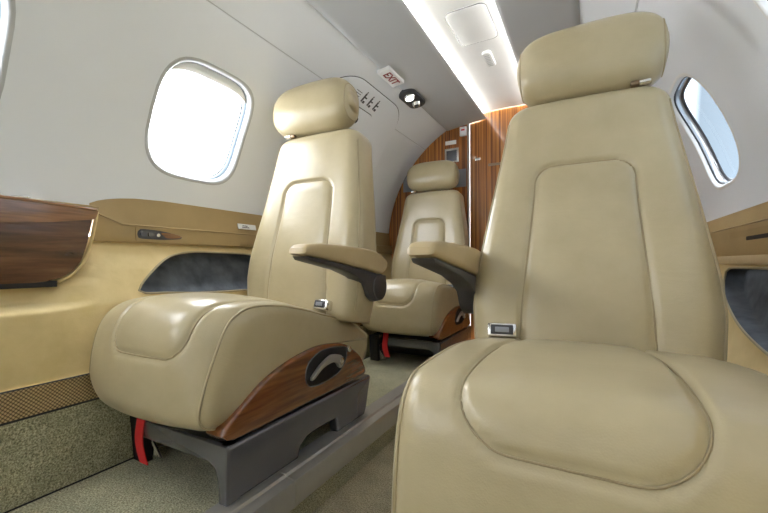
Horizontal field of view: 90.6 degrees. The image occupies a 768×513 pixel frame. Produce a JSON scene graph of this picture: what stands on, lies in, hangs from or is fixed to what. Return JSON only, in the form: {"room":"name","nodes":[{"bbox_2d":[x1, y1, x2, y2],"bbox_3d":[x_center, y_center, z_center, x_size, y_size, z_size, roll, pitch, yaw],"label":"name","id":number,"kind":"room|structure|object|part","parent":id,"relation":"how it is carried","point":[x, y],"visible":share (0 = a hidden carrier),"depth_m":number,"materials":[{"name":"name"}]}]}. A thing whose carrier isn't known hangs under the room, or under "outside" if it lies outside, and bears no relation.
{"room":"aircraft cabin","nodes":[
{"label":"aircraft cabin","id":0,"kind":"room"},
{"bbox_2d":[0,0,424,233],"bbox_3d":[-0.851,-0.474,0.979,0.305,0.678,4.300,0,-1,28],"label":"wall","id":1,"kind":"structure","parent":0,"point":[82,76],"depth_m":1.17,"materials":[{"name":"white plastic"}]},
{"bbox_2d":[0,0,15,98],"bbox_3d":[-1.033,-0.496,0.782,0.208,0.394,0.396,0,-1,28],"label":"window","id":2,"kind":"structure","parent":1,"relation":"in","point":[7,7],"depth_m":0.94,"materials":[{"name":"plastic"}]},
{"bbox_2d":[0,195,98,288],"bbox_3d":[-1.248,-0.047,0.478,0.075,0.244,1.555,0,-1,28],"label":"table","id":3,"kind":"object","parent":1,"relation":"attached to","point":[42,242],"visible":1,"depth_m":1.02,"materials":[{"name":"brown wood"}]},
{"bbox_3d":[-1.257,-0.033,0.471,0.054,0.189,1.533,0,-1,28],"label":"panel","id":4,"kind":"part","parent":3,"relation":"part of","materials":[{"name":"brown wood"}]},
{"bbox_3d":[-1.249,-0.123,0.473,0.066,0.068,1.542,0,-1,28],"label":"table lid","id":5,"kind":"part","parent":3,"relation":"part of","materials":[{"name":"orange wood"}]},
{"bbox_2d":[138,251,250,293],"bbox_3d":[-0.693,0.060,1.491,0.120,0.162,0.571,0,-1,28],"label":"pocket","id":6,"kind":"object","parent":1,"relation":"attached to","point":[190,271],"visible":0.72,"depth_m":1.48,"materials":[{"name":"grey fabric"}]},
{"bbox_2d":[145,57,253,184],"bbox_3d":[-0.679,-0.486,1.437,0.208,0.394,0.396,0,-1,28],"label":"window","id":7,"kind":"structure","parent":1,"relation":"in","point":[198,66],"depth_m":1.47,"materials":[{"name":"plastic"}]},
{"bbox_2d":[171,62,245,103],"bbox_3d":[-0.631,-0.655,1.414,0.037,0.055,0.313,0,-1,28],"label":"shade","id":8,"kind":"object","parent":7,"relation":"attached to","point":[207,72],"depth_m":1.40,"materials":[{"name":"white plastic"}]},
{"bbox_2d":[89,198,391,253],"bbox_3d":[-0.421,-0.113,2.047,0.040,0.158,2.001,0,-1,28],"label":"ledge","id":9,"kind":"object","parent":1,"relation":"attached to","point":[121,219],"visible":0.65,"depth_m":1.40,"materials":[{"name":"leather"}]},
{"bbox_2d":[140,231,146,236],"bbox_3d":[-0.814,-0.076,1.285,0.007,0.020,0.020,0,-1,28],"label":"socket","id":10,"kind":"object","parent":9,"relation":"attached to","point":[142,233],"depth_m":1.28,"materials":[{"name":"grey paint"}]},
{"bbox_3d":[-0.726,-0.073,1.456,0.009,0.048,0.430,0,-1,28],"label":"panel","id":11,"kind":"part","parent":9,"relation":"part of","materials":[{"name":"leather"}]},
{"bbox_2d":[237,223,255,230],"bbox_3d":[-0.612,-0.131,1.696,0.009,0.024,0.100,0,-1,28],"label":"placard","id":12,"kind":"object","parent":9,"relation":"attached to","point":[240,226],"visible":1,"depth_m":1.69,"materials":[{"name":"white plastic"}]},
{"bbox_2d":[340,76,398,173],"bbox_3d":[-0.190,-0.490,2.105,0.401,0.756,0.729,0,-1,28],"label":"door","id":13,"kind":"structure","parent":1,"relation":"in","point":[378,116],"depth_m":2.14,"materials":[{"name":"grey paint"}]},
{"bbox_3d":[-0.193,-0.737,1.980,0.095,0.099,0.380,0,-1,28],"label":"handle","id":14,"kind":"part","parent":13,"relation":"part of","materials":[{"name":"white plastic"}]},
{"bbox_2d":[8,352,430,512],"bbox_3d":[-0.191,0.662,0.604,1.560,0.138,4.300,0,-1,28],"label":"floor","id":15,"kind":"structure","parent":0,"point":[179,481],"depth_m":1.06,"materials":[{"name":"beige carpet"}]},
{"bbox_2d":[89,77,386,506],"bbox_3d":[-0.403,-0.050,1.237,0.584,1.299,0.774,0,-1,28],"label":"passenger seat","id":16,"kind":"object","parent":15,"relation":"on","point":[237,384],"visible":1,"depth_m":1.07,"materials":[{"name":"beige leather"}]},
{"bbox_3d":[-0.687,0.520,1.163,0.058,0.157,0.150,0,-1,28],"label":"leg","id":17,"kind":"part","parent":16,"relation":"part of","materials":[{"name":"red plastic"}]},
{"bbox_2d":[90,292,367,430],"bbox_3d":[-0.445,0.263,1.239,0.504,0.317,0.747,0,-1,28],"label":"seat cushion","id":18,"kind":"object","parent":16,"relation":"on","point":[199,361],"depth_m":0.93,"materials":[{"name":"beige leather"}]},
{"bbox_3d":[-0.239,0.349,1.131,0.064,0.158,0.618,0,-1,28],"label":"wood panel","id":19,"kind":"part","parent":16,"relation":"part of","materials":[{"name":"red wood"}]},
{"bbox_3d":[-0.217,0.502,1.142,0.039,0.132,0.638,0,-1,28],"label":"panel","id":20,"kind":"part","parent":16,"relation":"part of","materials":[{"name":"grey paint"}]},
{"bbox_3d":[-0.271,-0.122,1.469,0.532,0.726,0.242,0,-1,28],"label":"backrest","id":21,"kind":"part","parent":16,"relation":"part of","materials":[{"name":"beige leather"}]},
{"bbox_3d":[-0.217,0.159,1.280,0.052,0.023,0.004,-1,-19,40],"label":"buckle plate","id":22,"kind":"part","parent":16,"relation":"part of","materials":[{"name":"silver metal"}]},
{"bbox_3d":[-0.173,0.334,1.172,0.013,0.055,0.160,0,-1,28],"label":"lever","id":23,"kind":"part","parent":16,"relation":"part of","materials":[{"name":"metal"}]},
{"bbox_2d":[203,472,295,512],"bbox_3d":[-0.847,0.586,-0.091,0.091,0.077,2.452,0,-1,28],"label":"trim","id":24,"kind":"structure","parent":15,"relation":"attached to","point":[277,493],"depth_m":0.91,"materials":[{"name":"metal"}]},
{"bbox_2d":[278,380,407,505],"bbox_3d":[0.140,0.615,1.736,0.091,0.077,1.696,0,-1,28],"label":"floor step","id":25,"kind":"structure","parent":15,"relation":"attached to","point":[318,461],"depth_m":1.17,"materials":[{"name":"metal"}]},
{"bbox_2d":[362,160,471,360],"bbox_3d":[0.220,-0.021,2.370,0.582,1.277,0.725,0,-1,28],"label":"passenger seat","id":26,"kind":"object","parent":15,"relation":"on","point":[420,313],"visible":0.83,"depth_m":2.30,"materials":[{"name":"beige leather"}]},
{"bbox_3d":[-0.030,0.540,2.300,0.056,0.152,0.146,0,-1,28],"label":"leg","id":27,"kind":"part","parent":26,"relation":"part of","materials":[{"name":"black plastic"}]},
{"bbox_2d":[362,279,468,336],"bbox_3d":[0.205,0.288,2.374,0.489,0.313,0.725,0,-1,28],"label":"seat cushion","id":28,"kind":"object","parent":26,"relation":"on","point":[408,307],"depth_m":2.06,"materials":[{"name":"beige leather"}]},
{"bbox_3d":[0.324,-0.093,2.600,0.547,0.717,0.215,0,-1,28],"label":"backrest","id":29,"kind":"part","parent":26,"relation":"part of","materials":[{"name":"beige leather"}]},
{"bbox_3d":[0.404,0.374,2.269,0.062,0.154,0.599,0,-1,28],"label":"wood panel","id":30,"kind":"part","parent":26,"relation":"part of","materials":[{"name":"red wood"}]},
{"bbox_3d":[0.425,0.523,2.279,0.038,0.128,0.619,0,-1,28],"label":"panel","id":31,"kind":"part","parent":26,"relation":"part of","materials":[{"name":"grey paint"}]},
{"bbox_3d":[0.468,0.360,2.309,0.013,0.053,0.156,0,-1,28],"label":"lever","id":32,"kind":"part","parent":26,"relation":"part of","materials":[{"name":"metal"}]},
{"bbox_2d":[391,12,767,512],"bbox_3d":[0.393,-0.001,0.811,0.606,1.362,0.856,0,-1,28],"label":"passenger seat","id":33,"kind":"object","parent":15,"relation":"on","point":[596,375],"visible":1,"depth_m":0.82,"materials":[{"name":"beige leather"}]},
{"bbox_3d":[0.301,0.186,0.971,0.055,0.024,0.004,0,-19,16],"label":"buckle plate","id":34,"kind":"part","parent":33,"relation":"part of","materials":[{"name":"silver metal"}]},
{"bbox_2d":[391,337,767,512],"bbox_3d":[0.404,0.327,0.753,0.534,0.320,0.773,0,-1,28],"label":"seat cushion","id":35,"kind":"object","parent":33,"relation":"on","point":[484,424],"depth_m":0.48,"materials":[{"name":"beige leather"}]},
{"bbox_3d":[0.543,-0.076,1.037,0.555,0.770,0.310,0,-1,28],"label":"backrest","id":36,"kind":"part","parent":33,"relation":"part of","materials":[{"name":"beige leather"}]},
{"bbox_3d":[0.693,-0.464,1.008,0.026,0.015,0.015,-1,-1,33],"label":"bracket knob","id":37,"kind":"part","parent":33,"relation":"part of","materials":[{"name":"metal"}]},
{"bbox_2d":[205,0,638,149],"bbox_3d":[-0.189,-0.910,0.628,1.246,0.223,4.300,0,-1,28],"label":"ceiling","id":38,"kind":"structure","parent":0,"point":[327,38],"depth_m":1.63,"materials":[{"name":"white plastic"}]},
{"bbox_2d":[377,66,403,86],"bbox_3d":[0.035,-0.906,1.916,0.069,0.028,0.170,0,-1,28],"label":"exit sign","id":39,"kind":"object","parent":38,"relation":"attached to","point":[387,73],"visible":1,"depth_m":1.90,"materials":[{"name":"white plastic"}]},
{"bbox_2d":[399,89,424,108],"bbox_3d":[0.162,-0.897,2.172,0.101,0.053,0.224,0,-1,29],"label":"light","id":40,"kind":"object","parent":38,"relation":"attached to","point":[411,98],"visible":0.99,"depth_m":2.14,"materials":[{"name":"grey plastic"}]},
{"bbox_3d":[-0.189,-0.998,0.629,0.392,0.048,4.300,0,-1,28],"label":"panel","id":41,"kind":"part","parent":38,"relation":"part of","materials":[{"name":"white plastic"}]},
{"bbox_2d":[445,3,497,45],"bbox_3d":[0.384,-1.003,1.652,0.174,0.009,0.268,0,-1,28],"label":"ceiling access panel","id":42,"kind":"object","parent":38,"relation":"attached to","point":[471,24],"visible":1,"depth_m":1.64,"materials":[{"name":"white plastic"}]},
{"bbox_2d":[482,50,495,66],"bbox_3d":[0.529,-0.994,1.915,0.044,0.018,0.150,0,-1,28],"label":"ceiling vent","id":43,"kind":"object","parent":38,"relation":"in","point":[487,55],"visible":1,"depth_m":1.90,"materials":[{"name":"white plastic"}]},
{"bbox_2d":[389,124,470,325],"bbox_3d":[0.835,-0.098,2.513,1.810,1.755,0.028,0,-1,28],"label":"wall","id":44,"kind":"structure","parent":0,"point":[435,151],"depth_m":2.73,"materials":[{"name":"brown wood"}]},
{"bbox_2d":[0,323,362,425],"bbox_3d":[-0.852,0.358,0.966,0.009,0.078,4.300,0,-1,28],"label":"trim","id":45,"kind":"structure","parent":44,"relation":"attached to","point":[24,403],"depth_m":0.96,"materials":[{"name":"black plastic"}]},
{"bbox_2d":[3,356,369,512],"bbox_3d":[-0.841,0.598,0.956,0.006,0.006,4.300,0,-1,28],"label":"trim","id":46,"kind":"structure","parent":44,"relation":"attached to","point":[24,504],"depth_m":0.99,"materials":[{"name":"black plastic"}]},
{"bbox_2d":[0,326,375,512],"bbox_3d":[-0.848,0.495,0.962,0.013,0.206,4.300,0,-1,28],"label":"lower wall carpet","id":47,"kind":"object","parent":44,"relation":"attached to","point":[41,455],"depth_m":0.98,"materials":[{"name":"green carpet"}]},
{"bbox_2d":[0,237,391,391],"bbox_3d":[-0.915,0.129,1.003,0.147,0.386,4.300,0,-1,28],"label":"side wall panel","id":48,"kind":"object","parent":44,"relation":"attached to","point":[47,334],"depth_m":1.04,"materials":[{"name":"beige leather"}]},
{"bbox_3d":[0.315,-0.093,2.796,0.625,1.755,0.024,0,-1,28],"label":"fixed panel","id":49,"kind":"part","parent":44,"relation":"part of","materials":[{"name":"brown wood"}]},
{"bbox_2d":[445,140,455,145],"bbox_3d":[0.475,-0.810,2.705,0.080,0.028,0.004,0,-1,28],"label":"placard","id":50,"kind":"object","parent":44,"relation":"attached to","point":[452,141],"visible":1,"depth_m":2.70,"materials":[{"name":"white plastic"}]},
{"bbox_2d":[445,147,458,162],"bbox_3d":[0.480,-0.716,2.696,0.104,0.104,0.011,0,-1,28],"label":"switch panel","id":51,"kind":"object","parent":44,"relation":"attached to","point":[452,154],"visible":0.79,"depth_m":2.69,"materials":[{"name":"metal"}]},
{"bbox_2d":[460,126,466,136],"bbox_3d":[0.553,-0.873,2.655,0.048,0.064,0.020,0,-1,28],"label":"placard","id":52,"kind":"object","parent":44,"relation":"attached to","point":[463,130],"visible":1,"depth_m":2.65,"materials":[{"name":"white plastic"}]},
{"bbox_2d":[470,104,527,339],"bbox_3d":[0.878,-0.133,2.497,0.626,1.815,0.032,0,-1,28],"label":"door","id":53,"kind":"structure","parent":44,"relation":"in","point":[488,135],"depth_m":2.60,"materials":[{"name":"brown wood"}]},
{"bbox_3d":[0.753,-0.623,2.562,0.100,0.017,0.010,0,-1,28],"label":"handle","id":54,"kind":"part","parent":53,"relation":"part of","materials":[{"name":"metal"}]},
{"bbox_2d":[719,264,767,374],"bbox_3d":[0.541,0.143,0.217,0.100,0.360,4.300,0,-1,28],"label":"trim","id":55,"kind":"structure","parent":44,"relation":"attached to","point":[741,351],"depth_m":1.01,"materials":[{"name":"beige leather"}]},
{"bbox_2d":[723,267,767,355],"bbox_3d":[0.954,0.133,0.920,0.106,0.214,0.828,0,-1,28],"label":"pocket","id":56,"kind":"object","parent":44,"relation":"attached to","point":[745,288],"visible":0.9,"depth_m":1.12,"materials":[{"name":"grey fabric"}]},
{"bbox_2d":[637,0,767,221],"bbox_3d":[0.473,-0.485,0.264,0.305,0.678,4.300,0,-1,28],"label":"wall","id":57,"kind":"structure","parent":0,"point":[722,44],"depth_m":1.11,"materials":[{"name":"white plastic"}]},
{"bbox_2d":[668,73,740,189],"bbox_3d":[1.180,-0.451,1.399,0.193,0.403,0.396,0,-1,28],"label":"window","id":58,"kind":"structure","parent":57,"relation":"in","point":[717,177],"depth_m":1.52,"materials":[{"name":"white plastic"}]},
{"bbox_2d":[707,201,767,256],"bbox_3d":[0.591,-0.093,0.194,0.034,0.153,4.300,0,-1,28],"label":"ledge","id":59,"kind":"object","parent":57,"relation":"attached to","point":[743,232],"visible":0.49,"depth_m":1.19,"materials":[{"name":"leather"}]},
{"bbox_3d":[0.962,-0.054,0.902,0.004,0.060,0.840,0,-1,28],"label":"panel","id":60,"kind":"part","parent":59,"relation":"part of","materials":[{"name":"leather"}]},
{"bbox_2d":[752,0,767,19],"bbox_3d":[0.779,-0.481,0.672,0.201,0.400,0.396,0,-1,28],"label":"window","id":61,"kind":"structure","parent":57,"relation":"in","point":[762,5],"depth_m":0.85,"materials":[{"name":"white plastic"}]},
{"bbox_2d":[717,254,767,264],"bbox_3d":[1.036,0.009,1.031,0.050,0.027,2.400,0,-1,28],"label":"rail","id":62,"kind":"object","parent":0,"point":[762,259],"visible":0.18,"depth_m":1.10,"materials":[{"name":"leather"}]}
]}

